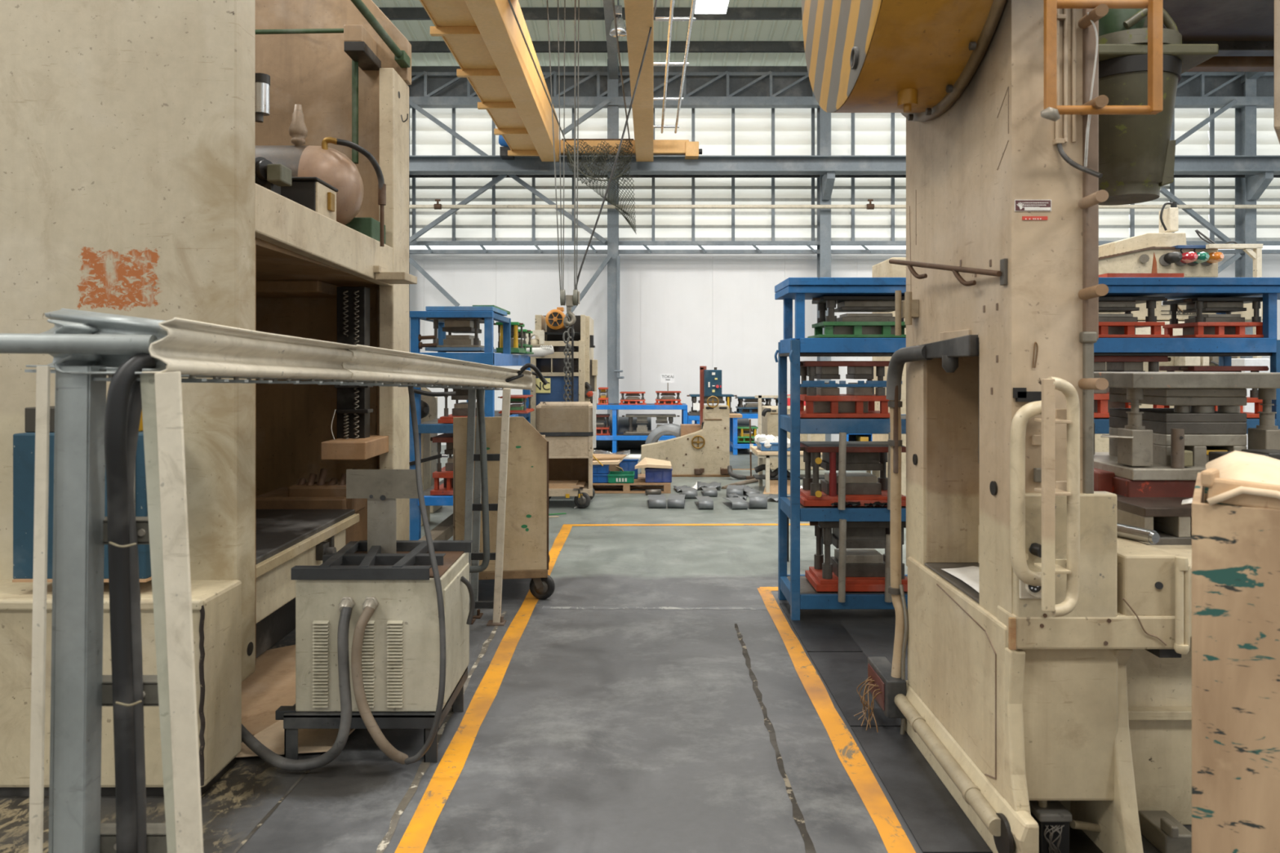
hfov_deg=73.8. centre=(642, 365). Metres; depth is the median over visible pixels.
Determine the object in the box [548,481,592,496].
shelf
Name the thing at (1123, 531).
bar
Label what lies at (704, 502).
sheet
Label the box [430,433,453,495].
die
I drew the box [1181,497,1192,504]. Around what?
plate
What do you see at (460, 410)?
die
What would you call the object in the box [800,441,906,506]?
die
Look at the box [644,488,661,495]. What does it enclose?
sheet
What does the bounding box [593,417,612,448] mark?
coil
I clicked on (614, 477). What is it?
plastic crate
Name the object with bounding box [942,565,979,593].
paper sheet
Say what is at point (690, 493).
sheet
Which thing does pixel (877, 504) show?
rag
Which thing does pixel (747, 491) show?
sheet
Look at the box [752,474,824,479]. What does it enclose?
shelf
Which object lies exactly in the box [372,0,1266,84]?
ceiling
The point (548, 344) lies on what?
machine
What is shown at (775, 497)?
sheet
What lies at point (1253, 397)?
die
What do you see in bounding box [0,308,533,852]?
guard rail
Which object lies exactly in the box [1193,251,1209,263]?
lamp
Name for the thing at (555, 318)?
fan grille
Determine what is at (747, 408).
die
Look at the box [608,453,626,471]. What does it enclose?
carton
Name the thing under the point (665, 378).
sign
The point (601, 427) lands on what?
die
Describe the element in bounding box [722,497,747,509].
sheet
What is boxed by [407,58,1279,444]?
wall
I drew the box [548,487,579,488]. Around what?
cardboard sheet
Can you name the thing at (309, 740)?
cardboard sheet
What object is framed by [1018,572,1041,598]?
socket
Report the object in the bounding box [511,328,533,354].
die
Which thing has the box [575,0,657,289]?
cable
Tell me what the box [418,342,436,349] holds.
bolt
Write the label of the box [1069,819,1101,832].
pipe
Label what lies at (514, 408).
die
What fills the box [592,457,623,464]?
cardboard sheet
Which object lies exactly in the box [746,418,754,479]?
broom
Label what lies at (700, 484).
sheet
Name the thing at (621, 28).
lamp
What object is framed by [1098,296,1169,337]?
die
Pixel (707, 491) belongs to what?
sheet
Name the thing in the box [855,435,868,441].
bin
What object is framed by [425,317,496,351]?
die
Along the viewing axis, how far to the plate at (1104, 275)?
5.10 m
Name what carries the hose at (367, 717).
hanging from the unit
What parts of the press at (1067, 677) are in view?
tool handle, earth rod, window sill, hook plate, plate, dark plate, column foot plate, bent rod, ram plate, crown, crown rail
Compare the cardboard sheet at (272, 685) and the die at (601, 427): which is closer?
the cardboard sheet at (272, 685)
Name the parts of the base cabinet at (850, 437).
panel, panel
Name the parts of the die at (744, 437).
plate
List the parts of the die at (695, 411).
guide post, stripper plate, plate, guide post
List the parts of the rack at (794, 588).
post, post, post, post, post, post, post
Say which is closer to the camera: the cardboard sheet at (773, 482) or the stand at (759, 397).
the cardboard sheet at (773, 482)
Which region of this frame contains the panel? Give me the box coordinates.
[12,431,151,582]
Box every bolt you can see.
[417,334,435,341]
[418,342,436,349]
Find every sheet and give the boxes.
[235,720,355,757]
[241,644,295,735]
[548,480,578,485]
[548,481,586,487]
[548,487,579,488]
[592,453,626,459]
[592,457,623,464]
[635,457,671,468]
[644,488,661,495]
[647,494,666,507]
[667,493,685,507]
[673,485,691,492]
[679,488,697,498]
[694,496,713,509]
[697,481,720,488]
[701,487,717,496]
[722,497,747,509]
[726,484,744,497]
[726,493,747,500]
[742,488,759,496]
[746,493,767,508]
[763,479,790,493]
[766,493,777,501]
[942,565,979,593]
[1200,450,1279,510]
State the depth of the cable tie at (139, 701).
1.59 m
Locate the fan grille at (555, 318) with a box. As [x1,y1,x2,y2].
[548,311,562,326]
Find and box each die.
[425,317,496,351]
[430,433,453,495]
[437,388,476,423]
[493,321,525,353]
[497,395,534,413]
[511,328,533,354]
[595,413,610,435]
[597,386,608,404]
[618,391,646,404]
[622,413,679,435]
[654,391,682,404]
[686,394,737,415]
[733,396,773,413]
[737,425,758,442]
[800,360,889,417]
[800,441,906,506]
[804,521,907,591]
[807,296,906,337]
[1093,355,1171,417]
[1093,371,1279,497]
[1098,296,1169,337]
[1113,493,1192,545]
[1159,365,1268,417]
[1162,297,1263,337]
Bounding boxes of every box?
[536,407,592,432]
[1029,800,1071,852]
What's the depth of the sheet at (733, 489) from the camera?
9.64 m
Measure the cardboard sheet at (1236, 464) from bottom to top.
0.075 m
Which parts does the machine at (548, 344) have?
corner post, knob, arm plate, drive motor, cross rail, cross rail, cross rail, motor plate, corner post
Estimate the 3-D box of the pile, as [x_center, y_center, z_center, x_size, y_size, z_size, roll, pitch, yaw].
[1.619,1.282,10.300,0.543,0.178,0.070,0,0,0]
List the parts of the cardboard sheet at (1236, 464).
cardboard strip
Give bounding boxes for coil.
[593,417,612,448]
[617,417,651,448]
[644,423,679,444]
[737,418,749,434]
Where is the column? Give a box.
[430,396,442,513]
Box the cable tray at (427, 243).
[408,240,1279,253]
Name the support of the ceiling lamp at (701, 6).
hanging from the ceiling
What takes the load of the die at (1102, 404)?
on the rack at (794, 588)
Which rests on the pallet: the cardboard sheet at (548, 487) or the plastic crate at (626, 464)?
the plastic crate at (626, 464)
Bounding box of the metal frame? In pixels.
[1040,0,1162,121]
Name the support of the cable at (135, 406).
attached to the guard rail
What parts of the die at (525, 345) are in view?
plate, guide post, guide post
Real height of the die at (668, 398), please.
0.222 m
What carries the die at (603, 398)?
on the rack at (615, 436)
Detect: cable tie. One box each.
[108,542,136,547]
[115,700,142,706]
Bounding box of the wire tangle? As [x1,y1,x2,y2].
[853,675,881,732]
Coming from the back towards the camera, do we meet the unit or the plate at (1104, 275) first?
the plate at (1104, 275)
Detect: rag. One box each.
[754,434,790,448]
[831,501,860,506]
[863,501,887,506]
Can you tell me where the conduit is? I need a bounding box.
[1038,800,1047,808]
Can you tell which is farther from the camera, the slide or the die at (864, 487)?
the slide
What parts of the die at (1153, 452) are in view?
guide post, block plate, block plate, block plate, block plate, block plate, guide post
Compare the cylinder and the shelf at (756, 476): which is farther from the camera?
the shelf at (756, 476)
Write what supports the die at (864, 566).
on the rack at (794, 588)
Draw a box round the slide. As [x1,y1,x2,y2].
[584,335,597,448]
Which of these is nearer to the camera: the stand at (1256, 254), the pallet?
the stand at (1256, 254)
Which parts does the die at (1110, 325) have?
stripper plate, plate, guide post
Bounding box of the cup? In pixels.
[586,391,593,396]
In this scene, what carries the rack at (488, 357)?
on the floor
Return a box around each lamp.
[609,0,626,37]
[693,0,728,13]
[1180,251,1198,263]
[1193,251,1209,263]
[1206,251,1224,263]
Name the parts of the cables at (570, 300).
chain, block frame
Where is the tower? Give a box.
[871,257,906,495]
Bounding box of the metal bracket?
[346,469,418,553]
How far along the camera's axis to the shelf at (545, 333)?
9.82 m
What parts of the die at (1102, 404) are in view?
plate, stripper plate, guide post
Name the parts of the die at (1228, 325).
guide post, guide post, stripper plate, plate, guide post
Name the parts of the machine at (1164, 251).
motor, crown, frame, frame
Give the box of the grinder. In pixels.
[408,387,437,526]
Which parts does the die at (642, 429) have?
guide post, stripper plate, plate, stripper plate, guide post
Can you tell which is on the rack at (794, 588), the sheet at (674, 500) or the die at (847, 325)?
the die at (847, 325)
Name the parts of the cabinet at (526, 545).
panel, frame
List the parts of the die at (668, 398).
stripper plate, plate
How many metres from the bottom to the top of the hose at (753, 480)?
0.077 m
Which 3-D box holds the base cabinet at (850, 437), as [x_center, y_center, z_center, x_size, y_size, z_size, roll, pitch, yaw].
[3.163,1.238,12.600,0.409,0.523,0.400,0,0,0]
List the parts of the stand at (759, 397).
post, rail, post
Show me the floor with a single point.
(664, 696)
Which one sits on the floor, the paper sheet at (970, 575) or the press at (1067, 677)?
the press at (1067, 677)
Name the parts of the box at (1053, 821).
box lid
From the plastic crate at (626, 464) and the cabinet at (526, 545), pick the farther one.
the plastic crate at (626, 464)
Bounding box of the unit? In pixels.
[275,540,475,762]
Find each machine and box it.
[519,306,593,453]
[640,365,742,476]
[761,405,825,470]
[1094,201,1262,452]
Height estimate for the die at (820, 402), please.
0.338 m
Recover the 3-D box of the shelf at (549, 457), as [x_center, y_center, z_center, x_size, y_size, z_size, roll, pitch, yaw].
[-0.835,0.964,9.201,0.591,0.020,0.560,0,0,-4]
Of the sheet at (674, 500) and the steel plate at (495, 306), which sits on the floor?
the sheet at (674, 500)
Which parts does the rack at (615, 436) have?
post, post, post, post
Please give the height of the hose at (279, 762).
0.582 m
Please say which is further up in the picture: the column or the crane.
the crane
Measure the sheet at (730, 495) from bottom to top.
0.062 m
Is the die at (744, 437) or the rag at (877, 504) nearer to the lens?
the rag at (877, 504)
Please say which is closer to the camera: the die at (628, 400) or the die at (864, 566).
the die at (864, 566)
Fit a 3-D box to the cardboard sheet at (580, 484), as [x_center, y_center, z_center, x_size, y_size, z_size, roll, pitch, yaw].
[-0.826,1.274,9.140,0.416,0.016,0.320,0,0,0]
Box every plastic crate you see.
[592,464,609,474]
[592,471,609,483]
[607,471,635,483]
[619,458,638,479]
[644,467,672,482]
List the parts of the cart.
post, drawer, panel, post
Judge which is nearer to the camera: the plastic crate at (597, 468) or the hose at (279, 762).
the hose at (279, 762)
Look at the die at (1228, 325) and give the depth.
5.13 m
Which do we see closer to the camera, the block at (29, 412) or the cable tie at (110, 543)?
the cable tie at (110, 543)
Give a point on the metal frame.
(1051, 111)
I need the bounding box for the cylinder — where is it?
[254,81,269,115]
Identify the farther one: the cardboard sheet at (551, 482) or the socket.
the cardboard sheet at (551, 482)
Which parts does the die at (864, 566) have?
guide post, guide post, plate, stripper plate, guide post, guide post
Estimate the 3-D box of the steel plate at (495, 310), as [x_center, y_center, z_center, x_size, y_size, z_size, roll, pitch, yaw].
[-1.504,-0.467,7.375,0.551,0.036,0.750,0,0,0]
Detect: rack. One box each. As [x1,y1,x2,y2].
[408,311,530,540]
[595,403,687,453]
[687,414,699,423]
[729,412,758,454]
[774,277,1279,620]
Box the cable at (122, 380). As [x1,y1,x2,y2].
[104,353,155,852]
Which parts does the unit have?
leg, frame, leg, panel, leg, handle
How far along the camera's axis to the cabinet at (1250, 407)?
8.20 m
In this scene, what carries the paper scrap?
on the sheet at (677, 489)
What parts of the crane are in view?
travel motor, rail arm, rail arm, rail arm, rail arm, conductor rail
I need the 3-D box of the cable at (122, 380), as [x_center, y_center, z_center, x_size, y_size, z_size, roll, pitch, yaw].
[-0.988,0.870,1.632,0.092,1.794,0.083,0,0,43]
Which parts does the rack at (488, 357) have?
post, post, lever, post, post, post, post, post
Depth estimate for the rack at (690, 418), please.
14.30 m
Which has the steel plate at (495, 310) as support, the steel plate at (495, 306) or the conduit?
the steel plate at (495, 306)
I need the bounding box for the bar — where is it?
[1116,522,1159,544]
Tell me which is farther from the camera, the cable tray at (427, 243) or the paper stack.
the cable tray at (427, 243)
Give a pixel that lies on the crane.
(485, 38)
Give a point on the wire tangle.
(863, 698)
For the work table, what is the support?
on the floor
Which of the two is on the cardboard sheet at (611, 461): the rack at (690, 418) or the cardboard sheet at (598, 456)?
the cardboard sheet at (598, 456)
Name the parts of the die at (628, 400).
plate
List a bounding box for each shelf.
[544,332,580,334]
[548,456,591,458]
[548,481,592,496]
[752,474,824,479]
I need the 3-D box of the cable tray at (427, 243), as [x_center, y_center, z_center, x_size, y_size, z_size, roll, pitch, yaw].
[0.500,-2.173,15.720,25.000,0.224,0.120,0,0,0]
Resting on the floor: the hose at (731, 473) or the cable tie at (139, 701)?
the hose at (731, 473)
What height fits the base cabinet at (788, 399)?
1.055 m
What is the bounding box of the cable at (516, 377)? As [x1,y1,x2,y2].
[505,371,537,382]
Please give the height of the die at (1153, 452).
0.468 m
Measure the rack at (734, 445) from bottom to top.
0.685 m
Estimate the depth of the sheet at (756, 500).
8.90 m
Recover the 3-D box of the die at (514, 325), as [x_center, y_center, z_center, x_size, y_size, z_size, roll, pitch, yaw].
[-1.272,-0.264,8.225,0.279,0.288,0.450,0,0,0]
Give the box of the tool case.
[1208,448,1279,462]
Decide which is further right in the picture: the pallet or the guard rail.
the pallet
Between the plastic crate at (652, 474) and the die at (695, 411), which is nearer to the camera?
the plastic crate at (652, 474)
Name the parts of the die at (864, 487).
guide post, guide post, stripper plate, plate, guide post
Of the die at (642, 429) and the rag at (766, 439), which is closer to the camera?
the rag at (766, 439)
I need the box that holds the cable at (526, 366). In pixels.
[516,363,548,385]
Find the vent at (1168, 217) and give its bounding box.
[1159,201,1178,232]
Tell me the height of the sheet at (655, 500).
0.090 m
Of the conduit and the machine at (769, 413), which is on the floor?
the machine at (769, 413)
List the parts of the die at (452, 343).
guide post, plate, stripper plate, guide post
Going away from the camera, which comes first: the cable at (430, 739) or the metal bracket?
the cable at (430, 739)
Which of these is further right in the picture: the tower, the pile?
the tower
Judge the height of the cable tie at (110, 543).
0.006 m
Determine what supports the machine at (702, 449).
on the floor
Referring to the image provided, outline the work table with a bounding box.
[750,446,879,493]
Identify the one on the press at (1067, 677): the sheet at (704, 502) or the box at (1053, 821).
the box at (1053, 821)
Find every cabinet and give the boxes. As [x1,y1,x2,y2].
[453,416,555,599]
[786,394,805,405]
[846,434,871,441]
[1191,471,1279,852]
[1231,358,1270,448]
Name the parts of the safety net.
support rod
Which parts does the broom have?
handle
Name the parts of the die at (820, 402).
guide post, guide post, stripper plate, plate, stripper plate, guide post, guide post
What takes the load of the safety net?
hanging from the crane
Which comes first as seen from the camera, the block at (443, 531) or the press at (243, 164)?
the press at (243, 164)
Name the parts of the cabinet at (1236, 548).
panel, panel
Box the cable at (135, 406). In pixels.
[127,370,159,852]
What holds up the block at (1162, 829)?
on the floor
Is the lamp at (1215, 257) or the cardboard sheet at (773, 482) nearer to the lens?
the lamp at (1215, 257)
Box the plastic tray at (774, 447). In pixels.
[756,441,790,451]
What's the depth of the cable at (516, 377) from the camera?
5.22 m
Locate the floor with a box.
[0,444,1191,852]
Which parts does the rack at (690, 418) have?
post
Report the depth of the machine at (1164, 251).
8.65 m
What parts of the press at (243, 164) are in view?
pump motor, ram guide plate, bed plate, box plate, slide rail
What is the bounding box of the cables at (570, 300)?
[546,0,579,401]
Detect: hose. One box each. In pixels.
[241,606,352,771]
[351,605,408,764]
[720,478,758,488]
[727,465,746,479]
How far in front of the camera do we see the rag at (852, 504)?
5.03 m
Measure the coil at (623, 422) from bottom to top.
0.580 m
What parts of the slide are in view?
post, rail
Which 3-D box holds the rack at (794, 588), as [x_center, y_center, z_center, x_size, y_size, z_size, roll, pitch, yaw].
[2.524,0.493,5.239,3.379,2.014,0.562,0,0,0]
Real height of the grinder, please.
1.311 m
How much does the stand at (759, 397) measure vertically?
1.105 m
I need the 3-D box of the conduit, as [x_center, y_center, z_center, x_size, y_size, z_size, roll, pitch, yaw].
[1.189,1.154,2.621,0.058,0.442,0.095,0,0,-31]
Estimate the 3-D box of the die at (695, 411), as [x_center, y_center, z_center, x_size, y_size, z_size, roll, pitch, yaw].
[1.177,0.672,14.600,0.849,0.351,0.440,0,0,0]
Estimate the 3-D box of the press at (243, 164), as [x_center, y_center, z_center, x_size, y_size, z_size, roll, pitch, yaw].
[-2.530,-0.650,4.268,2.340,4.300,2.665,0,0,0]
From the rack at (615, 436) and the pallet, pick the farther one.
the rack at (615, 436)
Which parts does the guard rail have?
leg, leg, leg, leg, leg, foot plate, foot plate, leg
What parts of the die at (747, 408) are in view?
guide post, plate, stripper plate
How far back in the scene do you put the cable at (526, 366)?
5.24 m
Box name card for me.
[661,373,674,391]
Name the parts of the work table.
leg, leg, table frame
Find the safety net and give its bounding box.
[507,0,636,234]
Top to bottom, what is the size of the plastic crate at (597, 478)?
0.108 m
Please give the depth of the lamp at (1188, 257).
8.49 m
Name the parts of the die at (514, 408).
stripper plate, plate, guide post, guide post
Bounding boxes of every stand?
[755,395,810,441]
[1195,229,1262,358]
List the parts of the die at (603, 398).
plate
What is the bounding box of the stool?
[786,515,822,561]
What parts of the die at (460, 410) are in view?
plate, guide post, stripper plate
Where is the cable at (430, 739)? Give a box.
[404,382,445,764]
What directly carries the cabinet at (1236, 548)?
on the floor
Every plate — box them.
[425,306,506,315]
[472,305,510,314]
[1098,273,1183,277]
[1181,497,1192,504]
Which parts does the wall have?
wall panel, wall panel, wall panel, wall panel, wall panel, wall panel, wall panel, wall panel, wall panel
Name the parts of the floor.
checker plate, checker plate, checker plate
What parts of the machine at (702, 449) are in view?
frame, control door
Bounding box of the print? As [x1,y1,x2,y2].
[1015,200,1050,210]
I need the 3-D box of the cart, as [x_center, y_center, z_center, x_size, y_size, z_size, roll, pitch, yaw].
[-0.842,0.946,9.192,0.659,1.109,0.619,0,0,-3]
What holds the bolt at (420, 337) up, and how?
attached to the rack at (488, 357)
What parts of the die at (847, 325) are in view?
guide post, guide post, plate, stripper plate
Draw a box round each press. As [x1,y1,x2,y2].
[0,0,417,795]
[801,0,1279,852]
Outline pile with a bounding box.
[754,464,790,477]
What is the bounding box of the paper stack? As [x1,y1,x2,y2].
[623,453,641,459]
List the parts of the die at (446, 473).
guide post, plate, stripper plate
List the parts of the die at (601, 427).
plate, guide post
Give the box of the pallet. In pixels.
[592,474,671,493]
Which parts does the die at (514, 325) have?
guide post, plate, guide post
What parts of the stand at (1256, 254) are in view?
arm, post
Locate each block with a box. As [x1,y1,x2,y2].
[24,405,142,432]
[418,513,453,540]
[1137,810,1191,852]
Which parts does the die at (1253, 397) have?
plate, guide post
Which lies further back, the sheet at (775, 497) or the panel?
the sheet at (775, 497)
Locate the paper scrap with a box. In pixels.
[691,481,697,489]
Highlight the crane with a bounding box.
[419,0,702,161]
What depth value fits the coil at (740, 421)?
15.04 m
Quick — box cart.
[536,401,595,508]
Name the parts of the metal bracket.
upright plate, cross plate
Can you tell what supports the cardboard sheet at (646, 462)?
on the plastic crate at (652, 474)
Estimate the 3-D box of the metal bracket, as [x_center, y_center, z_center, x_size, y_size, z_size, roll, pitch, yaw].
[-1.093,0.620,3.596,0.307,0.363,0.033,0,0,0]
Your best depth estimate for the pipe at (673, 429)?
11.90 m
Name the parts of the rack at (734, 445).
post, post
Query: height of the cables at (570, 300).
4.878 m
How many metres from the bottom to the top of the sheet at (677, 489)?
0.033 m

